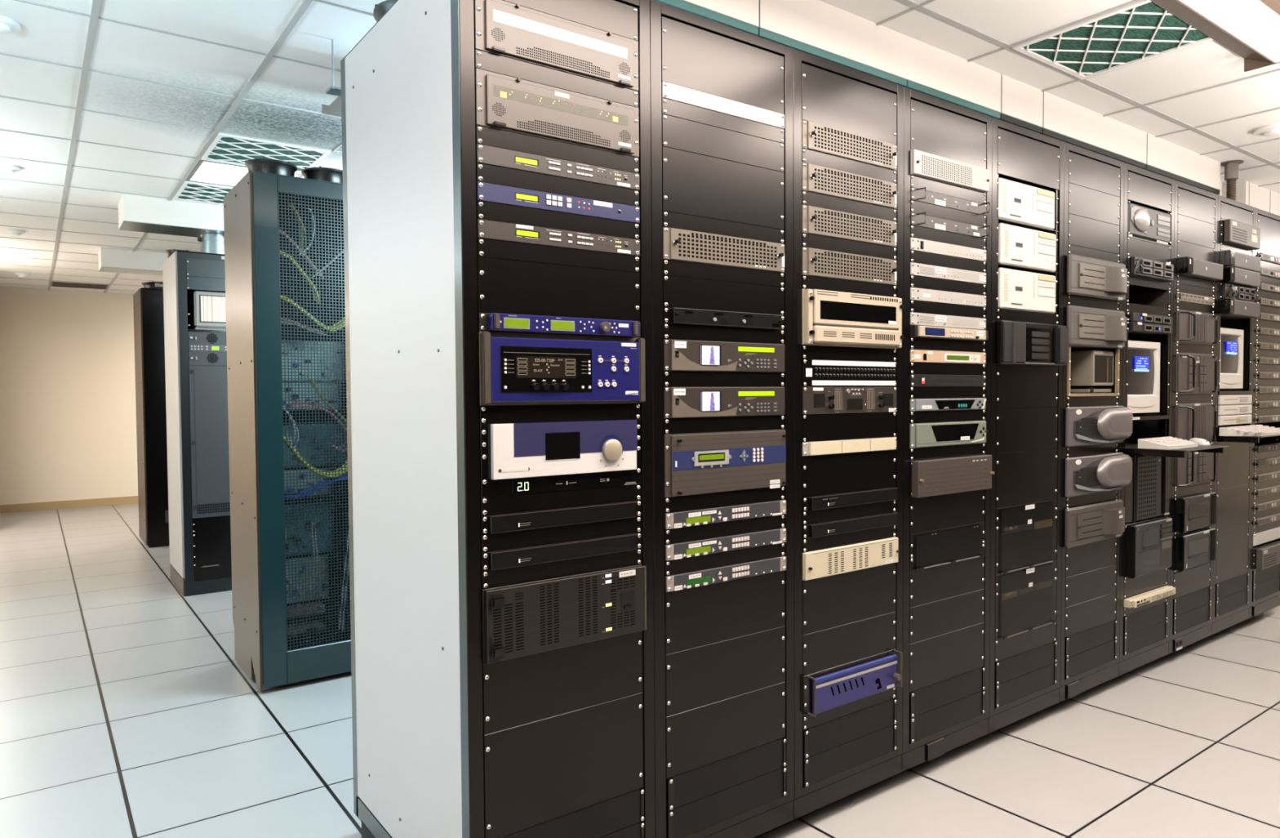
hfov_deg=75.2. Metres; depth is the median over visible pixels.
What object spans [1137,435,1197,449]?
keyboard
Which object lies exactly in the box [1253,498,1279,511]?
slim modulator
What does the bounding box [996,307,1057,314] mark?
shelf
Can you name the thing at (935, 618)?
blank plate
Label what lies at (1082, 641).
blank plate
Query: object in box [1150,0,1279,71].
fluorescent ceiling light
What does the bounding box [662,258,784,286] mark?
blank plate
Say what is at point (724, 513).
unit
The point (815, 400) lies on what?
panel
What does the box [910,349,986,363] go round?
unit
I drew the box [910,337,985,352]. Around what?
blank plate
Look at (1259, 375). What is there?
slim modulator
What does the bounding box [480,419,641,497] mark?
device
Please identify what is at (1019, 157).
blank plate
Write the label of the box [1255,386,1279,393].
slim modulator
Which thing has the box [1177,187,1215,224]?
blank plate
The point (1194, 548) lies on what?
computer
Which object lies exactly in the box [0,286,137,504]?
wall
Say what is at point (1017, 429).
blank plate
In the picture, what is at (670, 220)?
blank plate
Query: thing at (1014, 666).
blank plate
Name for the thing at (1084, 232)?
blank plate
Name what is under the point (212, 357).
speaker grille
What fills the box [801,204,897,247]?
unit
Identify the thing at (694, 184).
blank plate
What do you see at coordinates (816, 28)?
air duct
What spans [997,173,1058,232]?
computer
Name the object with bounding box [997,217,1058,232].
shelf
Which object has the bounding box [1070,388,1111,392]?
tray
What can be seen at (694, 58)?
blank plate
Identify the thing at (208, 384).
blank panel
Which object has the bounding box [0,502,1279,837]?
floor
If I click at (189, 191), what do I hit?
ceiling vent
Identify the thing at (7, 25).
smoke detector
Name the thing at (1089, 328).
server
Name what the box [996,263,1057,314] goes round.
computer
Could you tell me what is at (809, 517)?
blank plate
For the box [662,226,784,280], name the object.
unit
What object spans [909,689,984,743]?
blank plate
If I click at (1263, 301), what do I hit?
slim modulator
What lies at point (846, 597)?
blank plate
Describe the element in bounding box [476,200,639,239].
blank plate
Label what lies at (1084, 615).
blank plate
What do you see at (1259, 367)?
blank plate
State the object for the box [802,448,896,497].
blank plate
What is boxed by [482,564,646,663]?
server
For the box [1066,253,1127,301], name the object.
array
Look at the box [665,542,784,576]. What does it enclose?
blank plate
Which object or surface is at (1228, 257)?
server
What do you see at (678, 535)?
blank plate
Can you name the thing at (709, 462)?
unit
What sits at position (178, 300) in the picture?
rack
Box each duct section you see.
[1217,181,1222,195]
[1222,181,1279,215]
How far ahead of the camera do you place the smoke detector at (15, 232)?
6.99 m
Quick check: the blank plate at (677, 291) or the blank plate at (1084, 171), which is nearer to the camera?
the blank plate at (677, 291)
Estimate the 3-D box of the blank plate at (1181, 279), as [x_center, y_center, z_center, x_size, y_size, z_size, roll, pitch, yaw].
[2.992,-0.735,4.469,0.482,0.044,0.007,-2,2,-36]
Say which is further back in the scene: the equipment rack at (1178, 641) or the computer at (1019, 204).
the equipment rack at (1178, 641)
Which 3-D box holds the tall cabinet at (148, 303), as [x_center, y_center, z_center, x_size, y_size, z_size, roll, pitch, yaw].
[-4.715,-0.020,8.418,0.615,2.502,0.697,-2,2,-36]
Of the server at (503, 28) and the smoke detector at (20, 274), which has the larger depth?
the smoke detector at (20, 274)
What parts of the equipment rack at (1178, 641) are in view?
kick plate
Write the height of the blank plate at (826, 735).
0.093 m
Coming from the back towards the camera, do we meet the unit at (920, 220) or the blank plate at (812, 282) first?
the unit at (920, 220)
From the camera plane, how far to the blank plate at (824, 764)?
2.84 m
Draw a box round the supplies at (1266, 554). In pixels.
[1253,539,1279,570]
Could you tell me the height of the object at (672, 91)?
0.044 m
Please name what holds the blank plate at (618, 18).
attached to the equipment rack at (409, 147)
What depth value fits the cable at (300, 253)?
4.20 m
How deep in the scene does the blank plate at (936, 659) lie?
3.17 m
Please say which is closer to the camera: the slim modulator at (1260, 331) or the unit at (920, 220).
the unit at (920, 220)
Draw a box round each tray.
[321,96,341,116]
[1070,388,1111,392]
[1124,441,1229,451]
[1124,441,1229,457]
[1217,431,1279,437]
[1217,431,1279,442]
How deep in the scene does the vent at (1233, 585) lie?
4.85 m
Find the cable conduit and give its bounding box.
[1220,160,1244,200]
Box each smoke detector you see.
[0,15,21,34]
[0,163,20,173]
[7,229,25,235]
[14,272,29,277]
[1253,123,1279,136]
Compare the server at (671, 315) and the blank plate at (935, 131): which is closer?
the server at (671, 315)
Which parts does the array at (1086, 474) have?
ribbed panel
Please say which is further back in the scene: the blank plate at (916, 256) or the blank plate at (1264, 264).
the blank plate at (1264, 264)
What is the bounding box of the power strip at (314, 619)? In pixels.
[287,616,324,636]
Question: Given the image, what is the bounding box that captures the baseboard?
[0,495,137,512]
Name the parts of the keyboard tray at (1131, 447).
slide rail, slide rail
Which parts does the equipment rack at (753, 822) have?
mounting rail, kick plate, mounting rail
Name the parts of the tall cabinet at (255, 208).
panel, panel, teal patch panel, teal patch panel, pale patch panel, panel, pale patch panel, panel, panel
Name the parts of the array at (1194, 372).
handle, handle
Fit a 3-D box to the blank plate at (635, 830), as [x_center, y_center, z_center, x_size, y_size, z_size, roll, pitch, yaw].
[-0.182,1.178,2.186,0.479,0.093,0.011,-2,2,-36]
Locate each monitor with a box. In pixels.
[191,290,226,329]
[1127,340,1159,413]
[1219,327,1244,388]
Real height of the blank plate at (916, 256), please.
0.044 m
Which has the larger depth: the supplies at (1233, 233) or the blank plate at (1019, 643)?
the supplies at (1233, 233)
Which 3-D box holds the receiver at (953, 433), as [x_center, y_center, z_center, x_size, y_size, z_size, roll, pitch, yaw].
[1.103,0.054,3.255,0.482,0.089,0.275,-2,2,-36]
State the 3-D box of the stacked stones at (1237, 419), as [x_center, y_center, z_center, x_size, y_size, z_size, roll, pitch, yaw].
[3.379,0.003,4.925,0.478,0.054,0.272,-2,2,-36]
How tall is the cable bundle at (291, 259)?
0.264 m
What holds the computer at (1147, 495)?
in the equipment rack at (1145, 428)
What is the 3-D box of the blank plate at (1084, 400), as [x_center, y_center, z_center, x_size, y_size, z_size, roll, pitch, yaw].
[2.086,-0.082,3.820,0.482,0.044,0.007,-2,2,-36]
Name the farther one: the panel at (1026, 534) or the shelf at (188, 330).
the shelf at (188, 330)
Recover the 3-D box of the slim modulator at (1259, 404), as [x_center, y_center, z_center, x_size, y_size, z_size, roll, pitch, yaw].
[3.836,-0.092,5.255,0.482,0.044,0.276,-2,2,-36]
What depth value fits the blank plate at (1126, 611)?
4.16 m
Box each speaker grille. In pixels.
[206,333,217,343]
[207,352,217,363]
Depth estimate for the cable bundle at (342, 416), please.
4.30 m
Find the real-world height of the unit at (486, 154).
0.044 m
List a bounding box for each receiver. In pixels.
[909,420,987,448]
[910,397,986,411]
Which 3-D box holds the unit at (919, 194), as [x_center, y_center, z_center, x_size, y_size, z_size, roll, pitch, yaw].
[1.103,-0.819,3.221,0.482,0.044,0.296,-2,2,-36]
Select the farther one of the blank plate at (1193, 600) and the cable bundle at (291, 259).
the blank plate at (1193, 600)
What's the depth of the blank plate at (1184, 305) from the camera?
4.46 m
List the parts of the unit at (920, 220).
handle, handle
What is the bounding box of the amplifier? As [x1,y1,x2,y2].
[802,537,900,580]
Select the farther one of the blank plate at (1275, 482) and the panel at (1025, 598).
the blank plate at (1275, 482)
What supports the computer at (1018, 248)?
in the equipment rack at (1009, 713)
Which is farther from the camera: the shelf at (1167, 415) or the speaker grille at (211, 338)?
the speaker grille at (211, 338)
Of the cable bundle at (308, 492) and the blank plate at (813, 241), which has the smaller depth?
the blank plate at (813, 241)
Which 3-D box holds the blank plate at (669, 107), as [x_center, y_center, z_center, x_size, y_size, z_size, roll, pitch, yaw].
[0.257,-0.880,2.460,0.482,0.044,0.007,-2,2,-36]
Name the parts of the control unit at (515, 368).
knob, screen panel, knob, knob, knob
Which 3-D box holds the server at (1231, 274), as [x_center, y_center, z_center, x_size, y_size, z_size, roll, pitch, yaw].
[3.387,-0.818,4.886,0.498,0.089,0.312,-2,2,-36]
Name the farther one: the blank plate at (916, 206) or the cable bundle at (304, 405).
the cable bundle at (304, 405)
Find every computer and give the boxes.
[996,218,1057,274]
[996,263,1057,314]
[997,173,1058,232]
[1124,454,1168,524]
[1124,515,1172,579]
[1127,200,1171,246]
[1173,490,1216,534]
[1173,526,1215,573]
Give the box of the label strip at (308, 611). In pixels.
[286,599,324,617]
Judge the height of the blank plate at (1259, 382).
0.044 m
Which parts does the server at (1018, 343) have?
trim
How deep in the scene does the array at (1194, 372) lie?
4.46 m
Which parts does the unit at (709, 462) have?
display frame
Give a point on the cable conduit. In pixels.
(1231, 167)
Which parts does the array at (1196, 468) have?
handle, handle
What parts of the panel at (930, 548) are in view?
door rod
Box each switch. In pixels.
[624,604,631,608]
[675,351,679,356]
[920,240,924,248]
[920,377,924,383]
[923,353,926,359]
[1124,585,1175,608]
[1176,291,1214,305]
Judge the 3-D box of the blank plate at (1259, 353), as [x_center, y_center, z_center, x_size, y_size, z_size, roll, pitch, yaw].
[3.906,-0.404,5.147,0.482,0.044,0.007,-2,2,-36]
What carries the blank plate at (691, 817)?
attached to the equipment rack at (753, 822)
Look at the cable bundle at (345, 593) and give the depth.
4.36 m
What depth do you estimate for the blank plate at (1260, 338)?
5.12 m
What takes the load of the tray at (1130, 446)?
on the keyboard tray at (1131, 447)
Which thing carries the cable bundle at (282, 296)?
in the tall cabinet at (255, 208)
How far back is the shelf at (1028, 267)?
3.49 m
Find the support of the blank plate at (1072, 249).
attached to the equipment rack at (1071, 686)
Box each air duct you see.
[97,247,167,275]
[118,194,224,237]
[653,0,1220,194]
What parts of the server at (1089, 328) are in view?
slot panel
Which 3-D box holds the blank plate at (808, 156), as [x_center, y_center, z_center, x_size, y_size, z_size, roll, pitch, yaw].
[0.713,-0.848,2.795,0.482,0.044,0.007,-2,2,-36]
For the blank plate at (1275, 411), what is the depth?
5.13 m
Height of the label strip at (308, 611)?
0.045 m
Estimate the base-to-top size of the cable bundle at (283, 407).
0.222 m
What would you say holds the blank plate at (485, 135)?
attached to the equipment rack at (409, 147)
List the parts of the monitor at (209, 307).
plate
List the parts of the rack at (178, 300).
panel, kick plate, panel, panel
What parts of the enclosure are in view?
rail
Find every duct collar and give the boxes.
[142,280,163,288]
[165,248,190,258]
[244,157,297,176]
[301,165,342,183]
[373,0,396,22]
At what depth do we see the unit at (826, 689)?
2.82 m
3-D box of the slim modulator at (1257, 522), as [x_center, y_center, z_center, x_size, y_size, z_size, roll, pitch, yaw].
[3.841,0.624,5.276,0.482,0.044,0.276,-2,2,-36]
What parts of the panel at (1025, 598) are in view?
door rod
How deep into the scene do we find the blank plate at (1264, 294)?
5.11 m
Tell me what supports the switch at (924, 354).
attached to the unit at (916, 355)
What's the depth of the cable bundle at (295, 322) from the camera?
4.20 m
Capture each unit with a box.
[475,143,639,190]
[476,181,639,222]
[477,218,639,266]
[478,312,640,337]
[478,331,645,404]
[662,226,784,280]
[663,338,784,372]
[663,386,784,417]
[664,429,786,497]
[664,499,786,528]
[664,527,786,560]
[665,555,786,591]
[801,120,897,170]
[801,162,897,208]
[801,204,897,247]
[801,246,897,285]
[802,648,902,716]
[909,453,994,497]
[910,149,990,192]
[910,186,990,215]
[910,212,990,238]
[910,324,988,341]
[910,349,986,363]
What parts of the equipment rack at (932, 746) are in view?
kick plate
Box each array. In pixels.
[1064,452,1132,497]
[1064,498,1124,547]
[1065,404,1133,446]
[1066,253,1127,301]
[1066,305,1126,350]
[1174,402,1216,442]
[1174,442,1216,488]
[1175,351,1217,395]
[1176,308,1217,346]
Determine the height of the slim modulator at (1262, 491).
0.044 m
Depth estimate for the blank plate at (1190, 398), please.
4.48 m
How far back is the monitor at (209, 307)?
6.11 m
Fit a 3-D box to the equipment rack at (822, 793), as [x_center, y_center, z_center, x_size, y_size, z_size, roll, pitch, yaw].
[0.451,0.082,3.191,0.565,2.532,0.932,-2,2,-36]
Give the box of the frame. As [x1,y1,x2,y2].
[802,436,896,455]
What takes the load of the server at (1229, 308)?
in the equipment rack at (1224, 620)
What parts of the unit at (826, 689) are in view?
handle, knob, handle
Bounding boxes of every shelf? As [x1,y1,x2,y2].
[187,328,226,332]
[996,262,1057,274]
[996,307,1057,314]
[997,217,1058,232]
[1125,330,1169,420]
[1217,314,1251,394]
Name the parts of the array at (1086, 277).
slot panel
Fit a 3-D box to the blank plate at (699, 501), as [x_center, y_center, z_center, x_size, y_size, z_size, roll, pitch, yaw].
[0.266,0.240,2.493,0.482,0.044,0.007,-2,2,-36]
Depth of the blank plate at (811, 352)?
2.80 m
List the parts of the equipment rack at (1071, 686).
kick plate, mounting rail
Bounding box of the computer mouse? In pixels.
[1188,437,1210,445]
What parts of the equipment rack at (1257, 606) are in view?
kick plate, mounting rail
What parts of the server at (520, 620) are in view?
handle, handle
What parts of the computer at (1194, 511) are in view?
handle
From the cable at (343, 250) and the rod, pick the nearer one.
the rod
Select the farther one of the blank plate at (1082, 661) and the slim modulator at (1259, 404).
the slim modulator at (1259, 404)
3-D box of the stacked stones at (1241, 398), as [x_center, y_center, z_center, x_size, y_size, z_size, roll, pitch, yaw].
[3.379,-0.114,4.922,0.478,0.054,0.272,-2,2,-36]
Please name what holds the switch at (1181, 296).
in the equipment rack at (1178, 641)
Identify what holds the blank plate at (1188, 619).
attached to the equipment rack at (1178, 641)
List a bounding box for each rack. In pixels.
[162,249,231,595]
[340,0,655,837]
[649,0,794,837]
[792,48,903,819]
[901,86,991,771]
[987,116,1064,733]
[1058,142,1124,702]
[1118,162,1174,675]
[1168,179,1217,653]
[1211,195,1255,634]
[1248,207,1279,617]
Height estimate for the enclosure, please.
0.089 m
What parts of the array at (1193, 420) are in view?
handle, handle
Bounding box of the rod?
[325,39,341,96]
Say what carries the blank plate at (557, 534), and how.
attached to the equipment rack at (409, 147)
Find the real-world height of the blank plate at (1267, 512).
0.044 m
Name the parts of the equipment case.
window door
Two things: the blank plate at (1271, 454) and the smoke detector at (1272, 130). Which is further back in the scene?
the blank plate at (1271, 454)
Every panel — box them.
[187,331,226,365]
[188,364,230,518]
[192,515,231,581]
[283,422,347,466]
[285,551,328,602]
[802,386,896,413]
[1253,526,1279,546]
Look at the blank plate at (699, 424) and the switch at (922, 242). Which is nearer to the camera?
the blank plate at (699, 424)
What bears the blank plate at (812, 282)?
attached to the equipment rack at (822, 793)
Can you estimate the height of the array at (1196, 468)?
0.224 m
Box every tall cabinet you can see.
[133,287,169,546]
[223,170,351,690]
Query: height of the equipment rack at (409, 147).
2.532 m
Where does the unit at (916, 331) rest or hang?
in the equipment rack at (932, 746)
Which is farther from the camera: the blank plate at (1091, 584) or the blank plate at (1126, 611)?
the blank plate at (1126, 611)
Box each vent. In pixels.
[49,280,109,288]
[172,181,232,205]
[200,133,331,173]
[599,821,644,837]
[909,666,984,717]
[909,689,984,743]
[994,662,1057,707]
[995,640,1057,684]
[1012,0,1213,79]
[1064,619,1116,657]
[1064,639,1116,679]
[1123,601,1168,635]
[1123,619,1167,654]
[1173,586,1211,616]
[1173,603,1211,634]
[1215,573,1248,599]
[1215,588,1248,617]
[1252,563,1279,586]
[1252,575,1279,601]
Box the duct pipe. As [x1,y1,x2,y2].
[197,233,224,253]
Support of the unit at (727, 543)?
in the equipment rack at (753, 822)
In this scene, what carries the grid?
attached to the ceiling
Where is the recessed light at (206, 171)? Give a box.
[186,159,302,186]
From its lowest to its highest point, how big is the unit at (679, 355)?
0.089 m
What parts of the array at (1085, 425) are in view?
ribbed panel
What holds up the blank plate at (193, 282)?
attached to the rack at (178, 300)
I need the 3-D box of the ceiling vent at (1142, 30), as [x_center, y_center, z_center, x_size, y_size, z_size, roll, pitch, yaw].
[1.937,-1.526,3.348,0.586,0.012,0.586,-2,2,-36]
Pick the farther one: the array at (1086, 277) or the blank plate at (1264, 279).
the blank plate at (1264, 279)
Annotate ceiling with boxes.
[0,0,1279,293]
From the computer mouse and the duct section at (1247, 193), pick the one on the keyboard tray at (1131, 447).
the computer mouse
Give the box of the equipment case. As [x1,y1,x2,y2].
[801,288,904,348]
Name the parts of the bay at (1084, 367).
frame post, frame rail, screen glass, frame post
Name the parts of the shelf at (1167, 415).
shelf plate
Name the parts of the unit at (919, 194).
handle, handle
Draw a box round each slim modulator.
[1253,456,1279,467]
[1253,471,1279,482]
[1253,484,1279,497]
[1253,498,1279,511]
[1253,512,1279,526]
[1254,400,1279,408]
[1254,414,1279,422]
[1254,441,1279,453]
[1255,341,1279,351]
[1255,356,1279,364]
[1255,371,1279,378]
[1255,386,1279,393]
[1256,297,1279,307]
[1256,311,1279,322]
[1256,326,1279,336]
[1257,252,1279,264]
[1257,267,1279,279]
[1257,282,1279,293]
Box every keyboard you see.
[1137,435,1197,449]
[1218,424,1279,435]
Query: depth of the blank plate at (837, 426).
2.81 m
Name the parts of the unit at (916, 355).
display panel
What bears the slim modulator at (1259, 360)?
in the equipment rack at (1257, 606)
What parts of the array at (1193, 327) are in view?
handle, handle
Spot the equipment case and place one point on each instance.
(829, 317)
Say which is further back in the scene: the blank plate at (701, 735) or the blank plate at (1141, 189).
the blank plate at (1141, 189)
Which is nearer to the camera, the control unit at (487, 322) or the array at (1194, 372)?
the control unit at (487, 322)
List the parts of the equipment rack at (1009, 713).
mounting rail, kick plate, mounting rail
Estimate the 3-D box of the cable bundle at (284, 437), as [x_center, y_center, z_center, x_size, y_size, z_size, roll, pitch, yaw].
[-1.639,0.173,4.274,0.439,0.262,0.034,-2,2,-36]
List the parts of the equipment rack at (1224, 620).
kick plate, mounting rail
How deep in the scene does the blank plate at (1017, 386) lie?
3.47 m
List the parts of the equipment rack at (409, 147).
post, panel, kick plate, panel, mounting rail, frame, bezel unit, bezel unit, mounting rail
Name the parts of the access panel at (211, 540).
handle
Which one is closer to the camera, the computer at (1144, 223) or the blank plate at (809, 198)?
the blank plate at (809, 198)
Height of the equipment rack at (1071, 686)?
2.532 m
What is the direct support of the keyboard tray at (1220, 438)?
in the equipment rack at (1224, 620)
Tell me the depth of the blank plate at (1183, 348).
4.47 m
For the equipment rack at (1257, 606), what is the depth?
5.04 m
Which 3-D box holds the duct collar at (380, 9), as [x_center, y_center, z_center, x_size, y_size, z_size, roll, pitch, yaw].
[-0.693,-1.195,2.537,0.231,0.077,0.230,-2,2,-36]
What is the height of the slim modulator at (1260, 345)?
0.044 m
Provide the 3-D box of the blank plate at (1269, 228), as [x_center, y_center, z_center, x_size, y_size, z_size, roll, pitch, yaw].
[3.901,-1.120,5.125,0.482,0.223,0.007,-2,2,-36]
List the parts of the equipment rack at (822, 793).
mounting rail, kick plate, bezel unit, bezel unit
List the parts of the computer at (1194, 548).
handle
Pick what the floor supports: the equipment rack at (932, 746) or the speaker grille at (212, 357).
the equipment rack at (932, 746)
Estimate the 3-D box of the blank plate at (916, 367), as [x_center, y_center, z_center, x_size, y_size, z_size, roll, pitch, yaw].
[1.174,-0.190,3.149,0.482,0.044,0.007,-2,2,-36]
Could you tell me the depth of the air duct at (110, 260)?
8.01 m
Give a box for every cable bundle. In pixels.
[279,228,324,278]
[280,250,319,302]
[280,295,345,331]
[280,318,328,336]
[283,401,346,451]
[283,407,298,447]
[283,433,347,476]
[284,473,347,497]
[285,525,317,589]
[287,203,306,252]
[306,375,346,426]
[338,531,349,631]
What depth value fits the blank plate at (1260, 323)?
5.11 m
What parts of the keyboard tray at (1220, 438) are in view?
slide rail, slide rail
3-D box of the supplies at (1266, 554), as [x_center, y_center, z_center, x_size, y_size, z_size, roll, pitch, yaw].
[3.855,0.848,5.280,0.500,0.134,0.295,-2,2,-36]
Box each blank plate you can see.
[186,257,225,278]
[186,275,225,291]
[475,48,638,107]
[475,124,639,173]
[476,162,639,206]
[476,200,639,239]
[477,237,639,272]
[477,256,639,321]
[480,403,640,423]
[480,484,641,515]
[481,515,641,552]
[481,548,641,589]
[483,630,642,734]
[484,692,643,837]
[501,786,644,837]
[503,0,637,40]
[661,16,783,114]
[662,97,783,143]
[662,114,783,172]
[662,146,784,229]
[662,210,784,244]
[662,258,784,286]
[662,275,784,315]
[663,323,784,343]
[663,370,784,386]
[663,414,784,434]
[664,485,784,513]
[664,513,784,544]
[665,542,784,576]
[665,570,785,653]
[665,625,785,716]
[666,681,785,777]
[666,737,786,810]
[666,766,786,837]
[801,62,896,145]
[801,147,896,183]
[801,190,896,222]
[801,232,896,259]
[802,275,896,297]
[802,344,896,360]
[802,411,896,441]
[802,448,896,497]
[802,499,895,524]
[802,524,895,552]
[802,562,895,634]
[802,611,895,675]
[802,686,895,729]
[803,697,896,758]
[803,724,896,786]
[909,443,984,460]
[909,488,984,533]
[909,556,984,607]
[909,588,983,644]
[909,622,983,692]
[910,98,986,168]
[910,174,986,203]
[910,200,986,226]
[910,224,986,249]
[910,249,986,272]
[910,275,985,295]
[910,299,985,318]
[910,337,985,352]
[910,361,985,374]
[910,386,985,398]
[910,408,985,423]
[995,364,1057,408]
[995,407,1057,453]
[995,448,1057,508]
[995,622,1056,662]
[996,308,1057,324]
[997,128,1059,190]
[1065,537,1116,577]
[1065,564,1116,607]
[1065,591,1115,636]
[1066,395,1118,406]
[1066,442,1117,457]
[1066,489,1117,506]
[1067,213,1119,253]
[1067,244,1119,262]
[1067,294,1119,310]
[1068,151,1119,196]
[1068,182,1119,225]
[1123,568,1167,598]
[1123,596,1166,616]
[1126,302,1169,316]
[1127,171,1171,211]
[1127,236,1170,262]
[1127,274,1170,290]
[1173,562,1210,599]
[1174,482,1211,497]
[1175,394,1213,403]
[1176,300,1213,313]
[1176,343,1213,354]
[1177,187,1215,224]
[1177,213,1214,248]
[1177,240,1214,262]
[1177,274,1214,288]
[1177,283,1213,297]
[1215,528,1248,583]
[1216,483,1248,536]
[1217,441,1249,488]
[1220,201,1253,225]
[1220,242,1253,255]
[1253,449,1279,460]
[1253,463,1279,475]
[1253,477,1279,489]
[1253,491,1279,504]
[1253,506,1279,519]
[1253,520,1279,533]
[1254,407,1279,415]
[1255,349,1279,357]
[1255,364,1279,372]
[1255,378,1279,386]
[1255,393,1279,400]
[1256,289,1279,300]
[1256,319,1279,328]
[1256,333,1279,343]
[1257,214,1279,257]
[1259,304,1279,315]
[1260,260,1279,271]
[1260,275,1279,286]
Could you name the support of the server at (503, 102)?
in the equipment rack at (409, 147)
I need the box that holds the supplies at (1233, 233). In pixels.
[1220,217,1260,250]
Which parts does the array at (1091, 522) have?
slot panel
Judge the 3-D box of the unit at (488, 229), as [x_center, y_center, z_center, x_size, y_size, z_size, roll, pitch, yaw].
[-0.270,-0.466,2.241,0.482,0.044,0.266,-2,2,-36]
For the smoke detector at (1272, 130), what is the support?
attached to the ceiling
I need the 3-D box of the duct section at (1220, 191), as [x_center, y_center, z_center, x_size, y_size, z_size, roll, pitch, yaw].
[3.739,-1.483,5.692,0.320,0.265,0.322,-2,2,-36]
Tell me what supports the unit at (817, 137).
in the equipment rack at (822, 793)
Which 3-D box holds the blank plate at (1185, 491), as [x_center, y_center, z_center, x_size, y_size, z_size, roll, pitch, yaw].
[3.000,0.384,4.502,0.482,0.044,0.007,-2,2,-36]
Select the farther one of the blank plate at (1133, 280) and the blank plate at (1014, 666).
the blank plate at (1133, 280)
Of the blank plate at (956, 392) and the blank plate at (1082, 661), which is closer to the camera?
the blank plate at (956, 392)
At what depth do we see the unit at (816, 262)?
2.79 m
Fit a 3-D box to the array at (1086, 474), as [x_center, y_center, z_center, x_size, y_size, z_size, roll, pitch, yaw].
[2.028,0.252,3.912,0.527,0.179,0.317,-2,2,-36]
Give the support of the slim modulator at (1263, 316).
in the equipment rack at (1257, 606)
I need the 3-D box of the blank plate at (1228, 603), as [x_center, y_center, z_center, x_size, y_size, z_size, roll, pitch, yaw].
[3.462,1.072,4.855,0.479,0.093,0.011,-2,2,-36]
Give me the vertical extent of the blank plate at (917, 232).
0.044 m
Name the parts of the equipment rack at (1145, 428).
kick plate, open slot, mounting rail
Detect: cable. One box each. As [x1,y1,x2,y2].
[297,208,315,254]
[311,249,343,277]
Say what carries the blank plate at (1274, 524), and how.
attached to the equipment rack at (1257, 606)
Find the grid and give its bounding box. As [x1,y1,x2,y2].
[0,0,1279,293]
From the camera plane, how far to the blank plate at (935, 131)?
3.11 m
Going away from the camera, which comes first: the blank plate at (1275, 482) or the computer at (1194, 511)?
the computer at (1194, 511)
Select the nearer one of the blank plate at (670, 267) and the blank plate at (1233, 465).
the blank plate at (670, 267)
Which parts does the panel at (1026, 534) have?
door rod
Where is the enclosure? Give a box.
[1127,255,1175,285]
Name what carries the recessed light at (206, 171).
in the ceiling
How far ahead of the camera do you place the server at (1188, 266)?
4.40 m
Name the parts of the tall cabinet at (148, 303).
panel, frame, panel, panel, kick plate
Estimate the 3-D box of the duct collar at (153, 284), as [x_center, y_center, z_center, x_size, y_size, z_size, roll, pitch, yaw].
[-4.749,-1.304,8.230,0.320,0.077,0.320,-2,2,-36]
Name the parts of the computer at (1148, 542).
handle, door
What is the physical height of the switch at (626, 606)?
0.010 m
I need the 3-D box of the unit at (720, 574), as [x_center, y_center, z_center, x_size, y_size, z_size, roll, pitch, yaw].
[0.193,0.461,2.601,0.482,0.044,0.270,-2,2,-36]
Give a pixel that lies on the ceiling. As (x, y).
(46, 33)
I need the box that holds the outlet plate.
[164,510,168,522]
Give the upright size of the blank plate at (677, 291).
0.089 m
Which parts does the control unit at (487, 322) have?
handle, knob, handle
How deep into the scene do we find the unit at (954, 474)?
3.11 m
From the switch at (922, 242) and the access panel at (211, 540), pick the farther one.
the access panel at (211, 540)
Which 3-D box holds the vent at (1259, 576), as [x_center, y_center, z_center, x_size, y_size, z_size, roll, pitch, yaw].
[3.917,0.965,5.186,0.479,0.093,0.011,-2,2,-36]
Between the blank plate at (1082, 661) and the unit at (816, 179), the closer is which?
the unit at (816, 179)
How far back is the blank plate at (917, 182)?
3.12 m
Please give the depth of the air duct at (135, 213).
6.00 m
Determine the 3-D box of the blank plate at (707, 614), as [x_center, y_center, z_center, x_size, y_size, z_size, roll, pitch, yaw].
[0.268,0.575,2.503,0.482,0.178,0.007,-2,2,-36]
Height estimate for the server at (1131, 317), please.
0.044 m
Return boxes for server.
[474,0,638,90]
[475,67,639,157]
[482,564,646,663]
[663,306,784,329]
[996,319,1068,365]
[1126,311,1172,324]
[1126,320,1172,336]
[1177,256,1223,280]
[1219,249,1260,271]
[1219,265,1260,287]
[1219,297,1259,319]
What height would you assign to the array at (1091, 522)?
0.179 m
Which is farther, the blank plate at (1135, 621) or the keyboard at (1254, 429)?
the keyboard at (1254, 429)
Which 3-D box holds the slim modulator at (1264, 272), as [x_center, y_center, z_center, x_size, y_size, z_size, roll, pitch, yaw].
[3.830,-0.898,5.231,0.482,0.044,0.276,-2,2,-36]
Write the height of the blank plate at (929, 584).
0.134 m
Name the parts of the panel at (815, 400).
meter glass, knob, knob, fader plate, meter glass, fader plate, knob, knob, meter glass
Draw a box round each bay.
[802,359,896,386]
[1066,346,1119,395]

